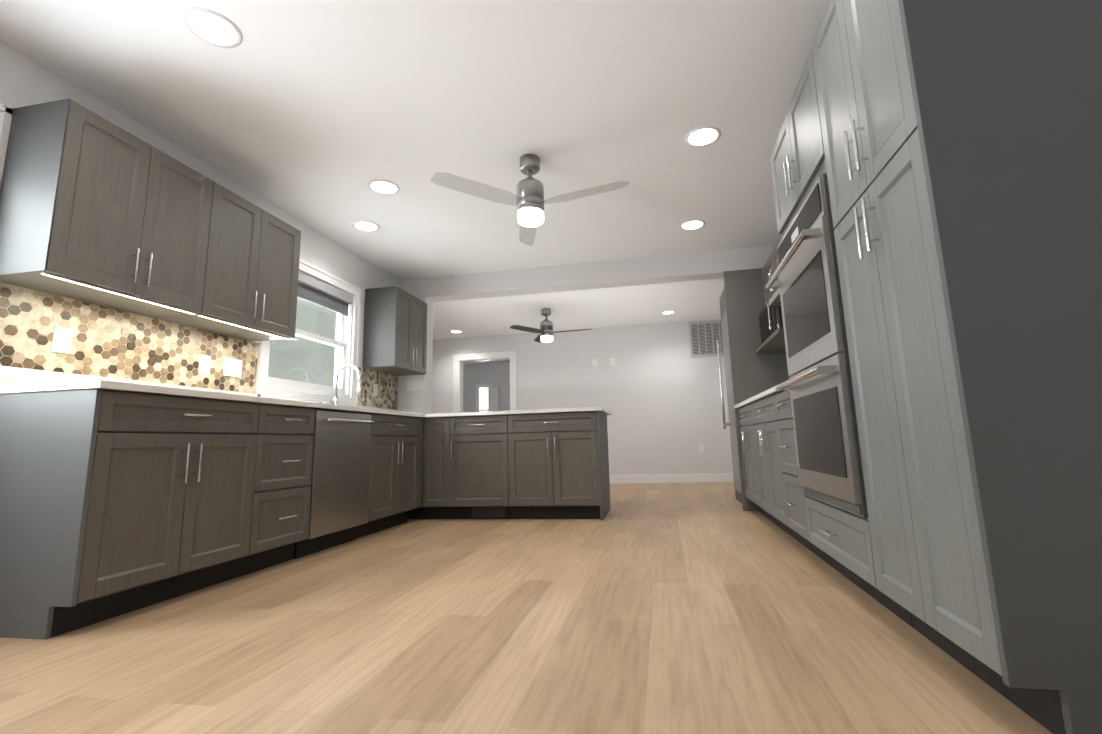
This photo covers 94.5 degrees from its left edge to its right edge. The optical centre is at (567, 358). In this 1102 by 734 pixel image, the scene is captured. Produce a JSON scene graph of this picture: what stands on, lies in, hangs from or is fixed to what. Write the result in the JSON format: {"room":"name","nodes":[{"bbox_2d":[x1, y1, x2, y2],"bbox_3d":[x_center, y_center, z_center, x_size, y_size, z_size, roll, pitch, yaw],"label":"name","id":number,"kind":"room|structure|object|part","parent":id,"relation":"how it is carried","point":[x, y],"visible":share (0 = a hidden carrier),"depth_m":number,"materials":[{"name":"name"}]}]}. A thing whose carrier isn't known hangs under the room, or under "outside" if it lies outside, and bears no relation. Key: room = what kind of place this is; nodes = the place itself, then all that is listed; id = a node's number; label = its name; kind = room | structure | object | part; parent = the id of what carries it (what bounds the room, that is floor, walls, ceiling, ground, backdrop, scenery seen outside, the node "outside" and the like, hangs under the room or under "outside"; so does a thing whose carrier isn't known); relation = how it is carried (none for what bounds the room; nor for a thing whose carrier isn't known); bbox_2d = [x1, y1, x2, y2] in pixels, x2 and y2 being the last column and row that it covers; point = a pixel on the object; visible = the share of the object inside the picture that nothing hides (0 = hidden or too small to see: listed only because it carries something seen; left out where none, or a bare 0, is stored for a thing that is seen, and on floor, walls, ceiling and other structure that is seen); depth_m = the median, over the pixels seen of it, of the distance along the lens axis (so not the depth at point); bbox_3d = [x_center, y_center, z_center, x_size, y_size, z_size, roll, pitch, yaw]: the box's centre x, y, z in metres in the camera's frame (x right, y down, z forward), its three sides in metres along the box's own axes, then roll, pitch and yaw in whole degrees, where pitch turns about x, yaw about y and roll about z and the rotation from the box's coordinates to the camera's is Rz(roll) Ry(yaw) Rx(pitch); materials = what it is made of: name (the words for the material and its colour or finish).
{"room":"kitchen","nodes":[
{"label":"kitchen","id":0,"kind":"room"},
{"bbox_2d":[0,39,399,397],"bbox_3d":[-2.509,-0.183,2.049,0.150,2.440,7.300,-3,-10,10],"label":"wall","id":1,"kind":"structure","parent":0,"point":[26,80],"depth_m":3.00,"materials":[{"name":"white paint"}]},
{"bbox_2d":[0,103,12,186],"bbox_3d":[-2.598,-0.479,1.572,0.178,1.405,1.150,-3,-10,10],"label":"window","id":2,"kind":"structure","parent":1,"relation":"in","point":[6,112],"depth_m":2.19,"materials":[{"name":"white"}]},
{"bbox_2d":[0,98,212,316],"bbox_3d":[-2.195,-0.664,2.485,0.366,0.776,0.718,-3,-10,10],"label":"upper cabinet","id":3,"kind":"object","parent":1,"relation":"attached to","point":[96,209],"visible":0.98,"depth_m":2.29,"materials":[{"name":"grey wood"}]},
{"bbox_2d":[0,282,258,393],"bbox_3d":[-2.287,-0.044,2.801,0.006,0.356,1.481,-3,-10,10],"label":"tile backsplash","id":4,"kind":"structure","parent":1,"relation":"attached to","point":[108,342],"depth_m":2.60,"materials":[{"name":"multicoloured tile"}]},
{"bbox_2d":[51,326,72,353],"bbox_3d":[-2.358,-0.083,2.375,0.008,0.118,0.075,-3,-10,10],"label":"electrical outlet","id":5,"kind":"object","parent":4,"relation":"attached to","point":[62,340],"visible":1,"depth_m":2.37,"materials":[{"name":"white plastic"}]},
{"bbox_2d":[198,354,210,374],"bbox_3d":[-2.219,0.040,3.112,0.008,0.118,0.075,-3,-10,10],"label":"electrical outlet","id":6,"kind":"object","parent":4,"relation":"attached to","point":[204,364],"visible":1,"depth_m":3.11,"materials":[{"name":"white plastic"}]},
{"bbox_2d":[223,357,241,377],"bbox_3d":[-2.180,0.062,3.317,0.010,0.118,0.139,-3,-10,10],"label":"light switch","id":7,"kind":"object","parent":4,"relation":"attached to","point":[232,368],"visible":1,"depth_m":3.31,"materials":[{"name":"white plastic"}]},
{"bbox_2d":[151,182,300,341],"bbox_3d":[-2.064,-0.553,3.183,0.366,0.776,0.714,-3,-10,10],"label":"upper cabinet","id":8,"kind":"object","parent":1,"relation":"attached to","point":[250,292],"visible":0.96,"depth_m":3.09,"materials":[{"name":"grey wood"}]},
{"bbox_2d":[255,258,361,406],"bbox_3d":[-2.118,-0.186,4.159,0.178,1.120,1.170,-3,-10,10],"label":"window","id":9,"kind":"structure","parent":1,"relation":"in","point":[263,388],"depth_m":4.32,"materials":[{"name":"white"}]},
{"bbox_3d":[-2.125,-0.188,4.161,0.065,0.903,0.958,-3,-10,10],"label":"window sash","id":10,"kind":"part","parent":9,"relation":"part of","materials":[{"name":"white"}]},
{"bbox_2d":[297,272,352,315],"bbox_3d":[-2.087,-0.546,4.210,0.062,0.184,0.956,-3,-10,10],"label":"window blind","id":11,"kind":"object","parent":9,"relation":"attached to","point":[314,291],"visible":0.6,"depth_m":4.30,"materials":[{"name":"grey fabric"}]},
{"bbox_2d":[357,367,397,409],"bbox_3d":[-1.869,0.309,5.020,0.006,0.356,0.742,-3,-10,10],"label":"tile backsplash","id":12,"kind":"structure","parent":1,"relation":"attached to","point":[386,397],"depth_m":5.03,"materials":[{"name":"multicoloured tile"}]},
{"bbox_2d":[373,383,377,395],"bbox_3d":[-1.873,0.309,4.961,0.008,0.118,0.075,-3,-10,10],"label":"electrical outlet","id":13,"kind":"object","parent":12,"relation":"attached to","point":[375,389],"visible":1,"depth_m":4.96,"materials":[{"name":"white plastic"}]},
{"bbox_2d":[362,286,426,375],"bbox_3d":[-1.700,-0.249,5.123,0.366,0.767,0.654,-3,-10,10],"label":"upper cabinet","id":14,"kind":"object","parent":1,"relation":"attached to","point":[395,333],"visible":1,"depth_m":4.86,"materials":[{"name":"grey wood"}]},
{"bbox_2d":[268,297,432,413],"bbox_3d":[-2.469,0.511,5.587,2.000,2.220,0.200,-3,-10,10],"label":"wall","id":15,"kind":"structure","parent":0,"point":[317,327],"depth_m":5.63,"materials":[{"name":"white paint"}]},
{"bbox_2d":[406,379,424,390],"bbox_3d":[-1.599,0.284,5.351,0.209,0.118,0.010,-3,-10,10],"label":"switch","id":16,"kind":"object","parent":15,"relation":"attached to","point":[416,385],"visible":1,"depth_m":5.35,"materials":[{"name":"white plastic"}]},
{"bbox_2d":[0,0,828,279],"bbox_3d":[-0.499,-1.573,1.789,4.353,0.100,7.100,-3,-10,10],"label":"ceiling","id":17,"kind":"structure","parent":0,"point":[319,115],"depth_m":2.75,"materials":[{"name":"white paint"}]},
{"bbox_2d":[182,7,241,47],"bbox_3d":[-1.530,-1.421,2.196,0.214,0.007,0.214,-3,-10,10],"label":"recessed light","id":18,"kind":"object","parent":17,"relation":"in","point":[211,27],"visible":1,"depth_m":2.19,"materials":[{"name":"white plastic"}]},
{"bbox_2d":[352,220,379,231],"bbox_3d":[-1.662,-1.087,4.196,0.214,0.007,0.214,-3,-10,10],"label":"recessed light","id":19,"kind":"object","parent":17,"relation":"in","point":[366,226],"visible":1,"depth_m":4.19,"materials":[{"name":"white plastic"}]},
{"bbox_2d":[368,179,399,194],"bbox_3d":[-1.291,-1.200,3.578,0.214,0.007,0.214,-3,-10,10],"label":"recessed light","id":20,"kind":"object","parent":17,"relation":"in","point":[383,187],"visible":1,"depth_m":3.58,"materials":[{"name":"white plastic"}]},
{"bbox_2d":[432,154,628,244],"bbox_3d":[-0.142,-1.065,3.299,1.094,0.432,1.112,-3,-10,10],"label":"ceiling fan","id":21,"kind":"object","parent":17,"relation":"hanging from","point":[530,200],"visible":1,"depth_m":3.17,"materials":[{"name":"grey metal"}]},
{"bbox_2d":[680,219,704,229],"bbox_3d":[1.071,-1.141,4.360,0.214,0.007,0.214,-3,-10,10],"label":"recessed light","id":22,"kind":"object","parent":17,"relation":"in","point":[694,224],"visible":1,"depth_m":4.35,"materials":[{"name":"white plastic"}]},
{"bbox_2d":[685,126,720,146],"bbox_3d":[0.822,-1.343,3.090,0.214,0.007,0.214,-3,-10,10],"label":"recessed light","id":23,"kind":"object","parent":17,"relation":"in","point":[702,136],"visible":1,"depth_m":3.08,"materials":[{"name":"white plastic"}]},
{"bbox_2d":[463,362,509,411],"bbox_3d":[-1.043,1.355,10.874,2.550,2.590,0.150,-3,-10,10],"label":"wall","id":24,"kind":"structure","parent":0,"point":[496,375],"depth_m":11.07,"materials":[{"name":"white paint"}]},
{"bbox_2d":[476,384,491,411],"bbox_3d":[-1.796,1.126,11.006,0.370,1.130,0.100,-3,-10,10],"label":"window","id":25,"kind":"structure","parent":24,"relation":"in","point":[478,386],"depth_m":11.03,"materials":[{"name":"white"}]},
{"bbox_2d":[489,388,498,410],"bbox_3d":[-1.557,1.641,10.806,0.230,2.025,0.038,-3,-10,10],"label":"laundry door","id":26,"kind":"structure","parent":24,"relation":"in","point":[493,399],"depth_m":10.91,"materials":[{"name":"white"}]},
{"bbox_2d":[0,482,1052,733],"bbox_3d":[-0.912,1.190,2.972,5.900,0.060,10.100,-3,-10,10],"label":"floor","id":27,"kind":"structure","parent":0,"point":[682,608],"depth_m":1.62,"materials":[{"name":"beige wood"}]},
{"bbox_2d":[0,389,258,639],"bbox_3d":[-1.991,0.630,2.288,0.686,0.884,0.796,-3,-10,10],"label":"base cabinet","id":28,"kind":"object","parent":27,"relation":"on","point":[114,503],"visible":1,"depth_m":1.98,"materials":[{"name":"grey"}]},
{"bbox_2d":[231,403,314,578],"bbox_3d":[-1.878,0.726,2.891,0.686,0.884,0.443,-3,-10,10],"label":"base cabinet","id":29,"kind":"object","parent":27,"relation":"on","point":[280,517],"visible":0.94,"depth_m":2.82,"materials":[{"name":"grey"}]},
{"bbox_2d":[293,409,373,558],"bbox_3d":[-1.772,0.810,3.404,0.704,0.880,0.606,-3,-10,10],"label":"dishwasher","id":30,"kind":"object","parent":27,"relation":"on","point":[339,485],"visible":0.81,"depth_m":3.30,"materials":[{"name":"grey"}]},
{"bbox_2d":[356,413,422,538],"bbox_3d":[-1.648,0.921,4.112,0.686,0.884,0.832,-3,-10,10],"label":"base cabinet","id":31,"kind":"object","parent":27,"relation":"on","point":[395,478],"visible":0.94,"depth_m":4.00,"materials":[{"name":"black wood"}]},
{"bbox_2d":[0,366,423,417],"bbox_3d":[-1.763,0.337,3.692,0.677,0.135,3.535,-3,-10,10],"label":"countertop","id":32,"kind":"structure","parent":31,"relation":"on","point":[13,380],"depth_m":2.29,"materials":[{"name":"stone"}]},
{"bbox_2d":[329,364,361,404],"bbox_3d":[-1.834,0.246,4.184,0.258,0.416,0.131,-3,-10,10],"label":"faucet","id":33,"kind":"object","parent":32,"relation":"on","point":[335,399],"visible":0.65,"depth_m":4.22,"materials":[{"name":"silver metal"}]},
{"bbox_2d":[424,407,611,417],"bbox_3d":[-0.402,0.530,4.782,1.567,0.030,0.862,-3,-10,10],"label":"countertop","id":34,"kind":"structure","parent":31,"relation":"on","point":[601,409],"depth_m":4.37,"materials":[{"name":"stone"}]},
{"bbox_2d":[407,417,452,518],"bbox_3d":[-1.414,1.027,4.801,0.893,0.884,0.620,-3,-10,10],"label":"base cabinet","id":35,"kind":"object","parent":27,"relation":"on","point":[435,478],"visible":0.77,"depth_m":4.46,"materials":[{"name":"black wood"}]},
{"bbox_2d":[449,415,511,518],"bbox_3d":[-0.716,0.983,4.659,0.530,0.884,0.656,-3,-10,10],"label":"base cabinet","id":36,"kind":"object","parent":27,"relation":"on","point":[478,462],"visible":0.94,"depth_m":4.39,"materials":[{"name":"black wood"}]},
{"bbox_2d":[472,507,504,516],"bbox_3d":[-0.682,1.330,4.388,0.300,0.080,0.010,-3,-10,10],"label":"air vent register","id":37,"kind":"object","parent":36,"relation":"attached to","point":[490,512],"visible":1,"depth_m":4.38,"materials":[{"name":"grey metal"}]},
{"bbox_2d":[508,411,609,519],"bbox_3d":[-0.064,0.945,4.542,0.793,0.884,0.656,-3,-10,10],"label":"base cabinet","id":38,"kind":"object","parent":27,"relation":"on","point":[558,465],"visible":1,"depth_m":4.28,"materials":[{"name":"black wood"}]},
{"bbox_2d":[716,268,790,510],"bbox_3d":[1.899,0.310,4.998,0.680,2.170,0.950,-3,-10,10],"label":"refrigerator","id":39,"kind":"object","parent":27,"relation":"on","point":[731,424],"depth_m":4.66,"materials":[{"name":"silver metal"}]},
{"bbox_3d":[1.823,0.239,4.550,0.663,2.170,0.030,-3,-10,10],"label":"tall cabinet fridge panel","id":40,"kind":"part","parent":39,"relation":"part of","materials":[{"name":"grey wood"}]},
{"bbox_2d":[738,404,776,524],"bbox_3d":[1.765,0.812,4.062,0.674,0.884,0.758,-3,-10,10],"label":"base cabinet","id":41,"kind":"object","parent":27,"relation":"on","point":[749,457],"visible":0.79,"depth_m":4.07,"materials":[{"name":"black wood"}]},
{"bbox_2d":[753,395,806,546],"bbox_3d":[1.624,0.693,3.314,0.674,0.884,0.778,-3,-10,10],"label":"base cabinet","id":42,"kind":"object","parent":27,"relation":"on","point":[769,462],"visible":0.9,"depth_m":3.31,"materials":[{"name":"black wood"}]},
{"bbox_2d":[734,380,787,408],"bbox_3d":[1.641,0.212,3.543,0.666,0.135,1.996,-3,-10,10],"label":"countertop","id":43,"kind":"structure","parent":42,"relation":"on","point":[772,391],"depth_m":3.43,"materials":[{"name":"stone"}]},
{"bbox_2d":[775,390,832,566],"bbox_3d":[1.511,0.597,2.712,0.674,0.884,0.458,-3,-10,10],"label":"base cabinet","id":44,"kind":"object","parent":27,"relation":"on","point":[795,507],"visible":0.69,"depth_m":2.78,"materials":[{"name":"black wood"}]},
{"bbox_2d":[770,48,912,626],"bbox_3d":[1.377,-0.134,2.201,0.674,2.168,0.806,-3,-10,10],"label":"tall cabinet","id":45,"kind":"object","parent":27,"relation":"on","point":[841,537],"visible":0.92,"depth_m":2.18,"materials":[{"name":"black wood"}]},
{"bbox_2d":[765,173,867,517],"bbox_3d":[1.044,-0.020,2.245,0.118,1.287,0.762,-3,-10,10],"label":"wall oven","id":46,"kind":"object","parent":45,"relation":"in","point":[818,384],"visible":1,"depth_m":2.06,"materials":[{"name":"silver metal"}]},
{"bbox_2d":[812,0,1101,733],"bbox_3d":[1.240,-0.251,1.477,0.674,2.170,0.678,-3,-10,10],"label":"pantry cabinet","id":47,"kind":"object","parent":27,"relation":"on","point":[962,142],"visible":1,"depth_m":1.21,"materials":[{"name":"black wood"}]},
{"bbox_2d":[297,246,774,307],"bbox_3d":[-0.590,-0.855,5.451,5.900,0.320,0.200,-3,-10,10],"label":"header beam","id":48,"kind":"structure","parent":0,"point":[654,270],"depth_m":5.22,"materials":[{"name":"white paint"}]},
{"bbox_2d":[433,278,723,363],"bbox_3d":[-0.072,-0.498,8.232,5.900,0.150,5.500,-3,-10,10],"label":"ceiling","id":49,"kind":"structure","parent":0,"point":[685,301],"depth_m":6.84,"materials":[{"name":"white paint"}]},
{"bbox_2d":[450,330,461,332],"bbox_3d":[-1.742,-0.413,7.966,0.194,0.007,0.194,-3,-10,10],"label":"recessed light","id":50,"kind":"object","parent":49,"relation":"in","point":[455,331],"visible":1,"depth_m":7.95,"materials":[{"name":"white"}]},
{"bbox_2d":[510,308,591,342],"bbox_3d":[-0.157,-0.441,6.768,0.968,0.432,1.070,-3,-10,10],"label":"ceiling fan","id":51,"kind":"object","parent":49,"relation":"hanging from","point":[545,331],"visible":1,"depth_m":6.68,"materials":[{"name":"grey metal"}]},
{"bbox_2d":[661,311,674,313],"bbox_3d":[1.416,-0.640,7.151,0.194,0.007,0.194,-3,-10,10],"label":"recessed light","id":52,"kind":"object","parent":49,"relation":"in","point":[668,312],"visible":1,"depth_m":7.15,"materials":[{"name":"white"}]},
{"bbox_2d":[432,320,732,474],"bbox_3d":[-0.040,0.751,8.001,5.600,2.390,0.150,-3,-10,10],"label":"wall","id":53,"kind":"structure","parent":0,"point":[655,390],"depth_m":7.78,"materials":[{"name":"white paint"}]},
{"bbox_2d":[453,351,516,412],"bbox_3d":[-1.313,0.965,8.196,1.076,2.106,0.170,-3,-10,10],"label":"door frame","id":54,"kind":"structure","parent":53,"relation":"attached to","point":[458,379],"depth_m":8.27,"materials":[{"name":"white wood"}]},
{"bbox_2d":[592,359,596,366],"bbox_3d":[0.423,0.073,7.939,0.075,0.118,0.010,-3,-10,10],"label":"light switch","id":55,"kind":"object","parent":53,"relation":"attached to","point":[594,362],"visible":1,"depth_m":7.94,"materials":[{"name":"white plastic"}]},
{"bbox_2d":[610,358,614,365],"bbox_3d":[0.699,0.057,7.891,0.075,0.118,0.008,-3,-10,10],"label":"light switch","id":56,"kind":"object","parent":53,"relation":"attached to","point":[612,361],"visible":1,"depth_m":7.89,"materials":[{"name":"white plastic"}]},
{"bbox_2d":[609,473,733,483],"bbox_3d":[-0.022,1.855,7.737,5.600,0.125,0.015,-3,-10,10],"label":"baseboard","id":57,"kind":"structure","parent":53,"relation":"attached to","point":[675,478],"depth_m":7.45,"materials":[{"name":"white wood"}]},
{"bbox_2d":[699,444,703,451],"bbox_3d":[1.963,1.316,7.452,0.075,0.118,0.008,-3,-10,10],"label":"electrical outlet","id":58,"kind":"object","parent":53,"relation":"attached to","point":[701,447],"visible":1,"depth_m":7.45,"materials":[{"name":"white plastic"}]},
{"bbox_2d":[688,320,723,357],"bbox_3d":[2.138,-0.296,7.675,0.584,0.547,0.012,-3,-10,10],"label":"air vent","id":59,"kind":"object","parent":53,"relation":"in","point":[704,336],"visible":0.79,"depth_m":7.68,"materials":[{"name":"grey metal"}]},
{"bbox_3d":[1.877,-0.210,2.670,0.150,2.440,10.100,-3,-10,10],"label":"wall","id":60,"kind":"structure","parent":0,"visible":0},
{"bbox_2d":[755,311,785,353],"bbox_3d":[1.824,-0.321,4.124,0.448,0.392,0.966,-3,-10,10],"label":"shelf","id":61,"kind":"object","parent":60,"relation":"attached to","point":[774,342],"visible":0.21,"depth_m":4.17,"materials":[{"name":"grey"}]},
{"bbox_2d":[758,302,782,344],"bbox_3d":[1.814,-0.302,4.118,0.431,0.303,0.760,-3,-10,10],"label":"microwave","id":62,"kind":"object","parent":61,"relation":"in","point":[770,320],"visible":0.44,"depth_m":4.04,"materials":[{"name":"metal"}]},
{"bbox_2d":[761,236,781,305],"bbox_3d":[1.853,-0.706,4.178,0.366,0.380,0.970,-3,-10,10],"label":"upper cabinet","id":63,"kind":"object","parent":60,"relation":"attached to","point":[770,267],"visible":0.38,"depth_m":4.38,"materials":[{"name":"grey wood"}]},
{"bbox_3d":[1.671,-0.829,3.204,0.365,0.443,1.028,-3,-10,10],"label":"upper cabinet","id":64,"kind":"object","parent":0,"visible":0},
{"bbox_2d":[769,288,780,305],"bbox_3d":[1.627,-0.526,3.231,0.498,0.138,0.900,-3,-10,10],"label":"range hood","id":65,"kind":"object","parent":64,"relation":"attached to","point":[775,299],"visible":0.15,"depth_m":3.55,"materials":[{"name":"silver metal"}]},
{"label":"outside","id":66,"kind":"structure","parent":0,"visible":0},
{"bbox_2d":[482,388,487,411],"bbox_3d":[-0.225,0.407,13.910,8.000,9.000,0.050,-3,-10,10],"label":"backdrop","id":67,"kind":"structure","parent":66,"point":[485,398],"depth_m":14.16,"materials":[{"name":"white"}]}
]}

